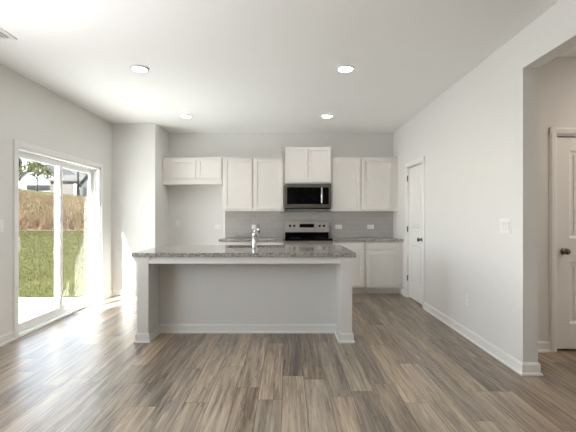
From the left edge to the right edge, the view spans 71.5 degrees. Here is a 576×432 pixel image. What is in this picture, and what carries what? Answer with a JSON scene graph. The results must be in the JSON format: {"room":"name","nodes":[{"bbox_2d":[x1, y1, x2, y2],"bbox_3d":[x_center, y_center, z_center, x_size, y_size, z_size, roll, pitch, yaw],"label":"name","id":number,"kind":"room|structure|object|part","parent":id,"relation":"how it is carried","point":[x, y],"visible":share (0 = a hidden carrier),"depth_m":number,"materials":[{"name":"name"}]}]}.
{"room":"kitchen","nodes":[
{"label":"kitchen","id":0,"kind":"room"},
{"bbox_2d":[0,64,111,335],"bbox_3d":[-2.860,-0.115,1.835,0.150,2.740,10.470,0,0,0],"label":"wall","id":1,"kind":"structure","parent":0,"point":[30,112],"depth_m":4.41,"materials":[{"name":"paint"}]},
{"bbox_2d":[0,220,2,231],"bbox_3d":[-2.779,0.090,3.885,0.012,0.122,0.074,0,0,0],"label":"light switch","id":2,"kind":"object","parent":1,"relation":"attached to","point":[1,221],"visible":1,"depth_m":3.89,"materials":[{"name":"white plastic"}]},
{"bbox_2d":[13,139,102,339],"bbox_3d":[-2.851,0.234,5.040,0.168,2.041,1.952,0,0,0],"label":"door","id":3,"kind":"structure","parent":1,"relation":"in","point":[31,152],"depth_m":5.01,"materials":[{"name":"paint"}]},
{"bbox_3d":[-2.860,0.264,4.613,0.032,1.923,0.922,0,0,0],"label":"sliding panel","id":4,"kind":"part","parent":3,"relation":"part of","materials":[{"name":"clear glass"}]},
{"bbox_3d":[-2.854,1.238,5.040,0.162,0.034,1.780,0,0,0],"label":"sill","id":5,"kind":"part","parent":3,"relation":"part of","materials":[{"name":"white plastic"}]},
{"bbox_3d":[-2.897,0.264,5.467,0.032,1.923,0.922,0,0,0],"label":"fixed panel","id":6,"kind":"part","parent":3,"relation":"part of","materials":[{"name":"clear glass"}]},
{"bbox_2d":[0,290,136,346],"bbox_3d":[-2.429,1.208,1.835,0.713,0.095,10.469,0,0,0],"label":"baseboard","id":7,"kind":"structure","parent":1,"relation":"attached to","point":[6,338],"depth_m":6.18,"materials":[{"name":"paint"}]},
{"bbox_2d":[112,123,167,289],"bbox_3d":[-2.442,-0.115,6.715,0.687,2.740,0.710,0,0,0],"label":"wall","id":8,"kind":"structure","parent":0,"point":[139,193],"depth_m":6.36,"materials":[{"name":"paint"}]},
{"bbox_2d":[168,133,392,244],"bbox_3d":[-0.456,-0.115,7.145,4.958,2.740,0.150,0,0,0],"label":"wall","id":9,"kind":"structure","parent":0,"point":[198,208],"depth_m":7.07,"materials":[{"name":"paint"}]},
{"bbox_2d":[163,157,222,184],"bbox_3d":[-1.595,-0.773,6.907,1.002,0.458,0.324,0,0,0],"label":"upper cabinet","id":10,"kind":"object","parent":9,"relation":"attached to","point":[176,170],"visible":0.98,"depth_m":6.76,"materials":[{"name":"paint"}]},
{"bbox_3d":[-1.756,-0.807,6.755,0.425,0.335,0.020,0,0,0],"label":"cabinet door","id":11,"kind":"part","parent":10,"relation":"part of","materials":[{"name":"paint"}]},
{"bbox_3d":[-1.595,-0.554,6.760,1.002,0.020,0.018,0,0,0],"label":"light rail","id":12,"kind":"part","parent":10,"relation":"part of","materials":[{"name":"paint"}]},
{"bbox_3d":[-1.316,-0.807,6.755,0.412,0.335,0.020,0,0,0],"label":"cabinet door","id":13,"kind":"part","parent":10,"relation":"part of","materials":[{"name":"paint"}]},
{"bbox_2d":[222,157,284,210],"bbox_3d":[-0.567,-0.546,6.907,1.046,0.911,0.324,0,0,0],"label":"upper cabinet","id":14,"kind":"object","parent":9,"relation":"attached to","point":[249,183],"visible":1,"depth_m":6.76,"materials":[{"name":"paint"}]},
{"bbox_3d":[-0.828,-0.551,6.755,0.480,0.857,0.020,0,0,0],"label":"cabinet door","id":15,"kind":"part","parent":14,"relation":"part of","materials":[{"name":"paint"}]},
{"bbox_3d":[-0.567,-0.101,6.760,1.046,0.020,0.018,0,0,0],"label":"light rail","id":16,"kind":"part","parent":14,"relation":"part of","materials":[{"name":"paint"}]},
{"bbox_3d":[-0.312,-0.551,6.755,0.495,0.857,0.020,0,0,0],"label":"cabinet door","id":17,"kind":"part","parent":14,"relation":"part of","materials":[{"name":"paint"}]},
{"bbox_2d":[223,209,392,236],"bbox_3d":[0.374,-0.096,7.064,2.998,0.911,0.011,0,0,0],"label":"backsplash","id":18,"kind":"structure","parent":9,"relation":"attached to","point":[235,223],"depth_m":7.06,"materials":[{"name":"tile"}]},
{"bbox_3d":[-1.109,0.132,7.064,0.032,0.457,0.011,0,0,0],"label":"edge trim","id":19,"kind":"part","parent":18,"relation":"part of","materials":[{"name":"paint"}]},
{"bbox_2d":[285,147,330,183],"bbox_3d":[0.349,-0.860,6.867,0.774,0.618,0.404,0,0,0],"label":"upper cabinet","id":20,"kind":"object","parent":9,"relation":"attached to","point":[303,165],"visible":0.98,"depth_m":6.67,"materials":[{"name":"paint"}]},
{"bbox_3d":[0.159,-0.861,6.675,0.373,0.584,0.020,0,0,0],"label":"door","id":21,"kind":"part","parent":20,"relation":"part of","materials":[{"name":"paint"}]},
{"bbox_2d":[285,184,330,208],"bbox_3d":[0.350,-0.337,6.827,0.766,0.421,0.467,0,0,0],"label":"microwave","id":22,"kind":"object","parent":20,"relation":"attached to","point":[297,196],"visible":1,"depth_m":6.65,"materials":[{"name":"silver metal"}]},
{"bbox_3d":[0.575,-0.347,6.623,0.028,0.302,0.059,0,0,0],"label":"handle","id":23,"kind":"part","parent":22,"relation":"part of","materials":[{"name":"silver metal"}]},
{"bbox_3d":[0.650,-0.345,6.660,0.095,0.287,0.026,0,0,0],"label":"control panel","id":24,"kind":"part","parent":22,"relation":"part of","materials":[{"name":"black glass"}]},
{"bbox_3d":[0.667,-0.345,6.660,0.131,0.400,0.030,0,0,0],"label":"control frame","id":25,"kind":"part","parent":22,"relation":"part of","materials":[{"name":"silver metal"}]},
{"bbox_3d":[0.539,-0.861,6.675,0.374,0.584,0.020,0,0,0],"label":"door","id":26,"kind":"part","parent":20,"relation":"part of","materials":[{"name":"paint"}]},
{"bbox_2d":[329,157,397,210],"bbox_3d":[1.306,-0.546,6.907,1.129,0.911,0.324,0,0,0],"label":"upper cabinet","id":27,"kind":"object","parent":9,"relation":"attached to","point":[357,183],"visible":0.99,"depth_m":6.76,"materials":[{"name":"paint"}]},
{"bbox_3d":[1.000,-0.551,6.755,0.476,0.857,0.020,0,0,0],"label":"cabinet door","id":28,"kind":"part","parent":27,"relation":"part of","materials":[{"name":"paint"}]},
{"bbox_3d":[1.306,-0.101,6.760,1.129,0.020,0.018,0,0,0],"label":"light rail","id":29,"kind":"part","parent":27,"relation":"part of","materials":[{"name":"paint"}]},
{"bbox_3d":[1.516,-0.551,6.755,0.519,0.857,0.020,0,0,0],"label":"cabinet door","id":30,"kind":"part","parent":27,"relation":"part of","materials":[{"name":"paint"}]},
{"bbox_2d":[0,293,575,431],"bbox_3d":[0.733,1.315,1.835,7.335,0.120,10.770,0,0,0],"label":"floor","id":31,"kind":"structure","parent":0,"point":[405,369],"depth_m":3.04,"materials":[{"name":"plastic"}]},
{"bbox_2d":[219,242,251,244],"bbox_3d":[-0.832,0.829,6.753,0.519,0.852,0.632,0,0,0],"label":"base cabinet","id":32,"kind":"object","parent":31,"relation":"on","point":[220,243],"visible":0.12,"depth_m":6.44,"materials":[{"name":"paint"}]},
{"bbox_3d":[-0.832,0.475,6.447,0.493,0.111,0.020,0,0,0],"label":"drawer","id":33,"kind":"part","parent":32,"relation":"part of","materials":[{"name":"paint"}]},
{"bbox_2d":[219,237,284,241],"bbox_3d":[-0.569,0.382,6.742,1.053,0.040,0.654,0,0,0],"label":"countertop","id":34,"kind":"structure","parent":32,"relation":"on","point":[225,239],"depth_m":6.42,"materials":[{"name":"stone"}]},
{"bbox_2d":[134,257,354,342],"bbox_3d":[-0.422,0.829,4.510,2.196,0.852,1.091,0,0,0],"label":"kitchen island","id":35,"kind":"object","parent":31,"relation":"on","point":[175,294],"visible":0.85,"depth_m":4.33,"materials":[{"name":"paint"}]},
{"bbox_3d":[-1.438,0.830,4.210,0.111,0.851,0.440,0,0,0],"label":"post","id":36,"kind":"part","parent":35,"relation":"part of","materials":[{"name":"paint"}]},
{"bbox_2d":[132,245,355,256],"bbox_3d":[-0.427,0.381,4.530,2.220,0.042,1.150,0,0,0],"label":"island countertop","id":37,"kind":"structure","parent":35,"relation":"on","point":[166,250],"depth_m":4.13,"materials":[{"name":"stone"}]},
{"bbox_2d":[252,224,259,247],"bbox_3d":[-0.361,0.222,4.670,0.084,0.276,0.251,0,0,0],"label":"faucet","id":38,"kind":"object","parent":37,"relation":"on","point":[257,227],"visible":0.97,"depth_m":4.57,"materials":[{"name":"silver metal"}]},
{"bbox_3d":[-0.353,0.142,4.666,0.035,0.115,0.214,0,0,9],"label":"spout","id":39,"kind":"part","parent":38,"relation":"part of","materials":[{"name":"silver metal"}]},
{"bbox_3d":[-0.422,1.208,4.192,2.196,0.095,0.456,0,0,0],"label":"baseboard","id":40,"kind":"part","parent":35,"relation":"part of","materials":[{"name":"paint"}]},
{"bbox_3d":[-0.423,0.830,4.378,1.959,0.851,0.105,0,0,0],"label":"panel","id":41,"kind":"part","parent":35,"relation":"part of","materials":[{"name":"paint"}]},
{"bbox_3d":[0.593,0.830,4.210,0.114,0.851,0.440,0,0,0],"label":"post","id":42,"kind":"part","parent":35,"relation":"part of","materials":[{"name":"paint"}]},
{"bbox_2d":[256,240,284,244],"bbox_3d":[-0.306,0.829,6.753,0.526,0.852,0.632,0,0,0],"label":"base cabinet","id":43,"kind":"object","parent":31,"relation":"on","point":[257,243],"visible":0.09,"depth_m":6.44,"materials":[{"name":"paint"}]},
{"bbox_3d":[-0.306,0.475,6.447,0.498,0.111,0.020,0,0,0],"label":"drawer","id":44,"kind":"part","parent":43,"relation":"part of","materials":[{"name":"paint"}]},
{"bbox_2d":[285,222,331,244],"bbox_3d":[0.345,0.656,6.711,0.760,1.138,0.694,0,0,0],"label":"range","id":45,"kind":"object","parent":31,"relation":"on","point":[296,233],"visible":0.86,"depth_m":6.95,"materials":[{"name":"metal"}]},
{"bbox_3d":[0.345,0.312,6.995,0.752,0.086,0.090,0,0,0],"label":"panel","id":46,"kind":"part","parent":45,"relation":"part of","materials":[{"name":"black glass"}]},
{"bbox_3d":[0.345,0.181,6.992,0.756,0.177,0.095,0,0,0],"label":"control panel","id":47,"kind":"part","parent":45,"relation":"part of","materials":[{"name":"metal"}]},
{"bbox_3d":[0.345,0.718,6.442,0.748,0.635,0.035,0,0,0],"label":"oven door","id":48,"kind":"part","parent":45,"relation":"part of","materials":[{"name":"metal"}]},
{"bbox_2d":[285,237,331,240],"bbox_3d":[0.345,0.368,6.680,0.760,0.037,0.560,0,0,0],"label":"cooktop","id":49,"kind":"object","parent":45,"relation":"in","point":[286,238],"depth_m":6.40,"materials":[{"name":"black glass"}]},
{"bbox_2d":[332,242,364,292],"bbox_3d":[0.998,0.829,6.753,0.530,0.852,0.632,0,0,0],"label":"base cabinet","id":50,"kind":"object","parent":31,"relation":"on","point":[358,264],"visible":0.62,"depth_m":6.45,"materials":[{"name":"paint"}]},
{"bbox_3d":[0.993,0.475,6.447,0.495,0.111,0.020,0,0,0],"label":"drawer","id":51,"kind":"part","parent":50,"relation":"part of","materials":[{"name":"paint"}]},
{"bbox_3d":[0.993,0.854,6.447,0.495,0.577,0.020,0,0,0],"label":"cabinet door","id":52,"kind":"part","parent":50,"relation":"part of","materials":[{"name":"paint"}]},
{"bbox_2d":[330,237,403,241],"bbox_3d":[1.302,0.382,6.742,1.140,0.040,0.654,0,0,0],"label":"countertop","id":53,"kind":"structure","parent":50,"relation":"on","point":[334,239],"depth_m":6.42,"materials":[{"name":"stone"}]},
{"bbox_2d":[364,242,402,292],"bbox_3d":[1.569,0.829,6.753,0.606,0.852,0.632,0,0,0],"label":"base cabinet","id":54,"kind":"object","parent":31,"relation":"on","point":[383,260],"visible":0.94,"depth_m":6.45,"materials":[{"name":"paint"}]},
{"bbox_3d":[1.531,0.475,6.447,0.482,0.111,0.020,0,0,0],"label":"drawer","id":55,"kind":"part","parent":54,"relation":"part of","materials":[{"name":"paint"}]},
{"bbox_3d":[1.531,0.854,6.447,0.482,0.577,0.020,0,0,0],"label":"cabinet door","id":56,"kind":"part","parent":54,"relation":"part of","materials":[{"name":"paint"}]},
{"bbox_2d":[0,0,575,132],"bbox_3d":[0.733,-1.545,1.835,7.335,0.120,10.770,0,0,0],"label":"ceiling","id":57,"kind":"structure","parent":0,"point":[233,66],"depth_m":3.71,"materials":[{"name":"paint"}]},
{"bbox_2d":[0,28,16,39],"bbox_3d":[-2.390,-1.480,3.160,0.280,0.010,0.360,0,0,0],"label":"ceiling vent","id":58,"kind":"object","parent":57,"relation":"in","point":[4,35],"visible":1,"depth_m":3.28,"materials":[{"name":"metal"}]},
{"bbox_2d":[130,65,148,72],"bbox_3d":[-1.474,-1.476,4.000,0.184,0.019,0.184,0,0,0],"label":"recessed light","id":59,"kind":"object","parent":57,"relation":"in","point":[137,68],"visible":1,"depth_m":3.97,"materials":[{"name":"paint"}]},
{"bbox_2d":[179,114,191,117],"bbox_3d":[-1.485,-1.476,5.880,0.184,0.019,0.184,0,0,0],"label":"recessed light","id":60,"kind":"object","parent":57,"relation":"in","point":[180,115],"visible":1,"depth_m":5.85,"materials":[{"name":"paint"}]},
{"bbox_2d":[321,114,332,117],"bbox_3d":[0.588,-1.476,5.880,0.184,0.019,0.184,0,0,0],"label":"recessed light","id":61,"kind":"object","parent":57,"relation":"in","point":[323,115],"visible":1,"depth_m":5.85,"materials":[{"name":"paint"}]},
{"bbox_2d":[336,65,354,72],"bbox_3d":[0.585,-1.476,4.000,0.184,0.019,0.184,0,0,0],"label":"recessed light","id":62,"kind":"object","parent":57,"relation":"in","point":[342,68],"visible":1,"depth_m":3.97,"materials":[{"name":"paint"}]},
{"bbox_2d":[393,0,575,362],"bbox_3d":[1.933,-0.115,1.835,0.119,2.740,10.470,0,0,0],"label":"wall","id":63,"kind":"structure","parent":0,"point":[478,139],"depth_m":3.70,"materials":[{"name":"paint"}]},
{"bbox_2d":[405,156,424,307],"bbox_3d":[1.904,0.214,5.862,0.174,2.082,0.849,0,0,0],"label":"door","id":64,"kind":"structure","parent":63,"relation":"in","point":[414,170],"depth_m":5.89,"materials":[{"name":"paint"}]},
{"bbox_2d":[400,289,542,375],"bbox_3d":[1.933,1.208,4.842,0.171,0.095,3.386,0,0,0],"label":"baseboard","id":65,"kind":"structure","parent":63,"relation":"attached to","point":[523,369],"depth_m":3.68,"materials":[{"name":"paint"}]},
{"bbox_2d":[500,219,510,232],"bbox_3d":[1.867,0.080,3.425,0.012,0.122,0.165,0,0,0],"label":"light switch","id":66,"kind":"object","parent":63,"relation":"attached to","point":[505,224],"visible":1,"depth_m":3.41,"materials":[{"name":"white plastic"}]},
{"bbox_2d":[538,57,575,340],"bbox_3d":[3.196,-0.115,3.780,2.408,2.740,0.120,0,0,0],"label":"wall","id":67,"kind":"structure","parent":0,"point":[557,77],"depth_m":3.72,"materials":[{"name":"paint"}]},
{"bbox_2d":[538,341,550,351],"bbox_3d":[3.122,1.208,3.707,2.257,0.095,0.026,0,0,0],"label":"baseboard","id":68,"kind":"structure","parent":67,"relation":"attached to","point":[543,346],"depth_m":3.71,"materials":[{"name":"paint"}]},
{"bbox_2d":[549,127,575,351],"bbox_3d":[2.885,0.214,3.753,0.894,2.082,0.170,0,0,0],"label":"door","id":69,"kind":"structure","parent":67,"relation":"in","point":[562,140],"depth_m":3.74,"materials":[{"name":"paint"}]},
{"bbox_3d":[2.582,0.322,3.704,0.064,0.064,0.072,0,0,0],"label":"knob","id":70,"kind":"part","parent":69,"relation":"part of","materials":[{"name":"silver metal"}]},
{"label":"outside","id":71,"kind":"structure","parent":0,"visible":0},
{"bbox_2d":[19,187,87,297],"bbox_3d":[-75.368,-4.851,72.720,144.825,12.412,132.560,0,0,0],"label":"lawn","id":72,"kind":"structure","parent":71,"point":[84,274],"depth_m":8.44,"materials":[{"name":"green plant"}]},
{"bbox_2d":[19,158,23,181],"bbox_3d":[-74.208,-15.936,109.942,3.494,16.316,3.715,0,0,0],"label":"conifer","id":73,"kind":"object","parent":72,"relation":"on","point":[19,158],"visible":0.06,"depth_m":109.86,"materials":[{"name":"green plant"}]},
{"bbox_2d":[19,159,52,190],"bbox_3d":[-24.978,-4.343,40.091,2.852,3.825,2.620,0,0,25],"label":"young tree","id":74,"kind":"object","parent":72,"relation":"on","point":[31,166],"visible":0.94,"depth_m":39.72,"materials":[{"name":"green plant"}]},
{"bbox_2d":[19,164,74,191],"bbox_3d":[-43.663,-6.845,75.000,6.475,5.080,10.700,0,0,0],"label":"house","id":75,"kind":"structure","parent":72,"relation":"on","point":[28,182],"depth_m":70.00,"materials":[{"name":"white"}]},
{"bbox_2d":[46,175,84,194],"bbox_3d":[-33.225,-4.643,65.000,5.350,4.305,10.700,0,0,0],"label":"house","id":76,"kind":"structure","parent":72,"relation":"on","point":[69,181],"depth_m":60.01,"materials":[{"name":"beige"}]},
{"bbox_2d":[63,168,86,174],"bbox_3d":[-48.930,-8.616,89.000,4.900,6.060,10.700,0,0,0],"label":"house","id":77,"kind":"structure","parent":72,"relation":"on","point":[74,172],"depth_m":89.63,"materials":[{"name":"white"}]},
{"bbox_2d":[76,171,79,195],"bbox_3d":[-23.512,-3.806,45.000,0.323,3.098,0.340,0,0,0],"label":"post","id":78,"kind":"object","parent":72,"relation":"on","point":[77,190],"visible":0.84,"depth_m":44.92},
{"bbox_2d":[79,174,87,196],"bbox_3d":[-28.891,-4.165,63.000,2.802,4.095,10.700,0,0,0],"label":"house","id":79,"kind":"structure","parent":72,"relation":"on","point":[83,184],"depth_m":58.00,"materials":[{"name":"grey"}]},
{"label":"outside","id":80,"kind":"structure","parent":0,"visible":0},
{"bbox_2d":[19,298,77,322],"bbox_3d":[-6.218,1.360,3.975,6.565,0.110,4.950,0,0,0],"label":"patio","id":81,"kind":"structure","parent":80,"point":[29,308],"depth_m":5.81,"materials":[{"name":"concrete"}]},
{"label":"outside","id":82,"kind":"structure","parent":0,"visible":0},
{"bbox_2d":[19,190,87,230],"bbox_3d":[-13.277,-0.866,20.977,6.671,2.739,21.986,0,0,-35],"label":"dry grass","id":83,"kind":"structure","parent":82,"point":[30,204],"depth_m":18.04,"materials":[{"name":"beige plant"}]}
]}

